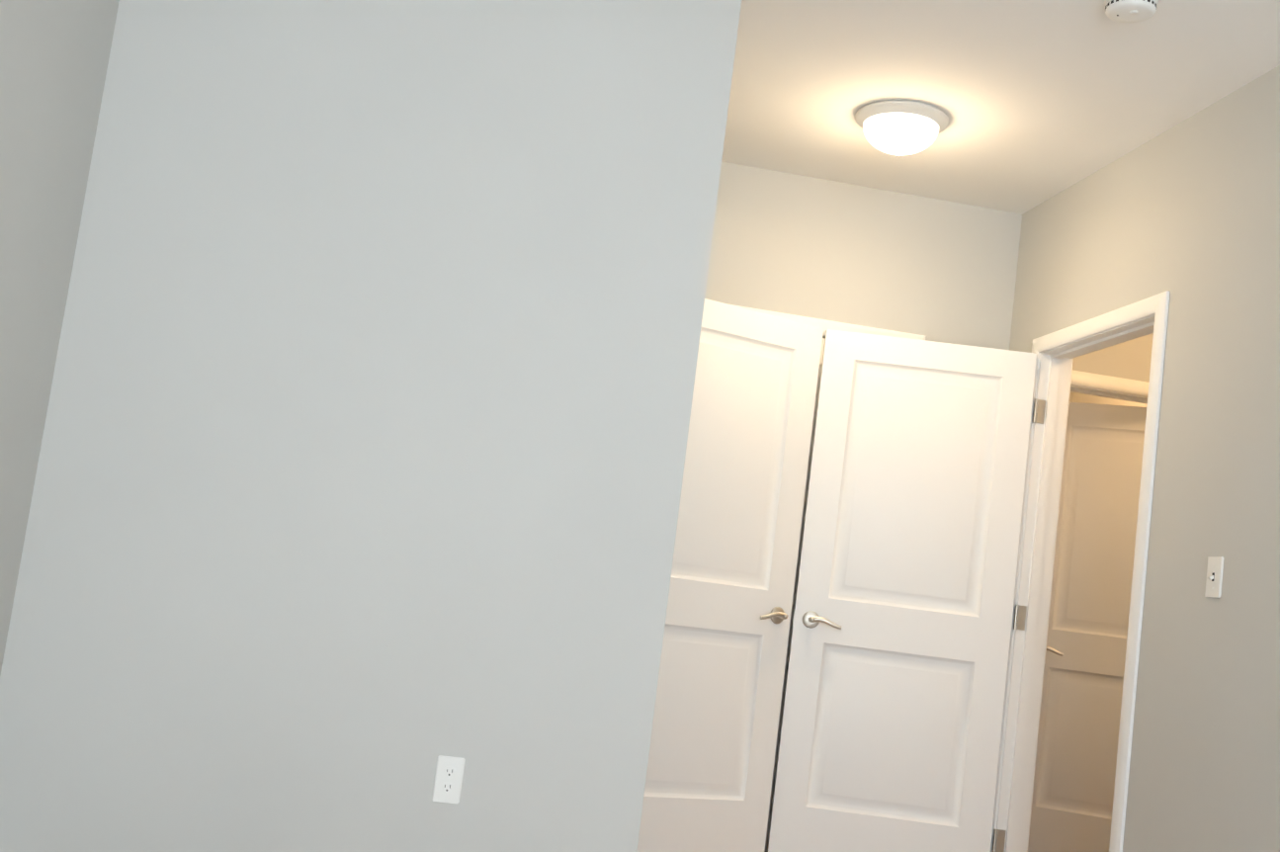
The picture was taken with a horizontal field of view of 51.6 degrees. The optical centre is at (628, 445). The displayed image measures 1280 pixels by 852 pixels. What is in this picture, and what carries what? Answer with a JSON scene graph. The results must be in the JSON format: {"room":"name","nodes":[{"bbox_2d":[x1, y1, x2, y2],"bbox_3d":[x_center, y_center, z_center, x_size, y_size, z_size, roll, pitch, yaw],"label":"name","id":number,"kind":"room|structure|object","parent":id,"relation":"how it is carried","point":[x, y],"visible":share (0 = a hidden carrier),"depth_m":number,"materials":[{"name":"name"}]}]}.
{"room":"empty bedroom","nodes":[
{"label":"empty bedroom","id":0,"kind":"room"},
{"bbox_2d":[0,0,119,676],"bbox_3d":[-1.190,-0.388,1.405,0.120,2.650,7.140,8,-6,-8],"label":"wall","id":1,"kind":"structure","parent":0,"point":[54,55],"depth_m":3.06,"materials":[{"name":"grey paint"}]},
{"bbox_2d":[0,0,741,851],"bbox_3d":[-0.646,-0.094,3.472,1.612,2.650,0.120,8,-6,-8],"label":"wall","id":2,"kind":"structure","parent":0,"point":[354,508],"depth_m":3.40,"materials":[{"name":"grey paint"}]},
{"bbox_2d":[431,755,465,803],"bbox_3d":[-0.456,0.848,3.353,0.070,0.114,0.008,8,-6,-8],"label":"outlet","id":3,"kind":"object","parent":2,"relation":"attached to","point":[448,781],"visible":1,"depth_m":3.35,"materials":[{"name":"white plastic"}]},
{"bbox_2d":[704,161,1022,349],"bbox_3d":[-0.122,0.149,5.091,3.163,2.650,0.120,8,-6,-8],"label":"wall","id":4,"kind":"structure","parent":0,"point":[934,270],"depth_m":5.28,"materials":[{"name":"grey paint"}]},
{"bbox_2d":[636,298,823,851],"bbox_3d":[0.285,0.486,4.801,0.703,2.003,0.321,8,-6,-8],"label":"closet door","id":5,"kind":"structure","parent":4,"relation":"in","point":[709,778],"depth_m":4.81,"materials":[{"name":"white paint"}]},
{"bbox_2d":[764,338,825,851],"bbox_3d":[0.587,0.559,5.123,0.800,2.003,0.157,8,-6,-8],"label":"closet door","id":6,"kind":"structure","parent":4,"relation":"in","point":[794,601],"depth_m":5.11,"materials":[{"name":"white paint"}]},
{"bbox_2d":[730,304,926,340],"bbox_3d":[0.584,0.534,5.167,0.932,2.086,0.154,8,-6,-8],"label":"trim","id":7,"kind":"structure","parent":4,"relation":"attached to","point":[824,324],"depth_m":5.22,"materials":[{"name":"white wood"}]},
{"bbox_2d":[721,0,1279,214],"bbox_3d":[0.997,-1.351,2.798,5.289,0.100,9.400,8,-6,-8],"label":"ceiling","id":8,"kind":"structure","parent":0,"point":[1037,102],"depth_m":4.15,"materials":[{"name":"white paint"}]},
{"bbox_2d":[854,99,948,155],"bbox_3d":[0.926,-1.054,4.518,0.316,0.136,0.316,8,-6,-8],"label":"light","id":9,"kind":"object","parent":8,"relation":"attached to","point":[899,128],"visible":1,"depth_m":4.43,"materials":[{"name":"white glass"}]},
{"bbox_2d":[1104,0,1158,23],"bbox_3d":[1.332,-1.158,3.514,0.134,0.043,0.134,8,-6,-8],"label":"smoke detector","id":10,"kind":"object","parent":8,"relation":"attached to","point":[1128,11],"visible":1,"depth_m":3.49,"materials":[{"name":"white plastic"}]},
{"bbox_2d":[1071,392,1147,407],"bbox_3d":[2.781,0.569,5.538,0.120,2.650,4.220,8,-6,-8],"label":"wall","id":11,"kind":"structure","parent":0,"point":[1082,397],"depth_m":7.26,"materials":[{"name":"grey paint"}]},
{"bbox_2d":[1072,333,1153,382],"bbox_3d":[2.105,0.491,5.612,1.206,2.650,0.120,8,-6,-8],"label":"wall","id":12,"kind":"structure","parent":0,"point":[1130,360],"depth_m":5.63,"materials":[{"name":"grey paint"}]},
{"bbox_2d":[1027,402,1146,851],"bbox_3d":[2.108,0.821,5.747,0.685,2.003,0.412,8,-6,-8],"label":"door","id":13,"kind":"structure","parent":12,"relation":"in","point":[1080,717],"depth_m":5.76,"materials":[{"name":"white paint"}]},
{"bbox_2d":[1070,370,1149,404],"bbox_3d":[2.092,0.772,5.585,0.892,2.086,0.154,8,-6,-8],"label":"trim","id":14,"kind":"structure","parent":12,"relation":"attached to","point":[1102,385],"depth_m":5.60,"materials":[{"name":"white wood"}]},
{"bbox_2d":[1009,65,1279,851],"bbox_3d":[2.027,0.073,1.868,0.120,2.650,7.140,8,-6,-8],"label":"wall","id":15,"kind":"structure","parent":0,"point":[1185,213],"depth_m":3.87,"materials":[{"name":"grey paint"}]},
{"bbox_2d":[767,329,1036,851],"bbox_3d":[1.021,0.597,4.963,0.790,2.003,0.234,8,-6,-8],"label":"entry door","id":16,"kind":"structure","parent":15,"relation":"in","point":[892,720],"depth_m":4.93,"materials":[{"name":"white paint"}]},
{"bbox_2d":[990,290,1169,851],"bbox_3d":[1.568,0.592,4.544,0.154,2.086,0.932,8,-6,-8],"label":"trim","id":17,"kind":"structure","parent":15,"relation":"attached to","point":[1057,352],"depth_m":4.89,"materials":[{"name":"white wood"}]},
{"bbox_2d":[1204,556,1223,597],"bbox_3d":[1.645,0.371,3.734,0.019,0.114,0.070,8,-6,-8],"label":"light switch","id":18,"kind":"object","parent":15,"relation":"attached to","point":[1214,576],"visible":1,"depth_m":3.73,"materials":[{"name":"white plastic"}]}
]}

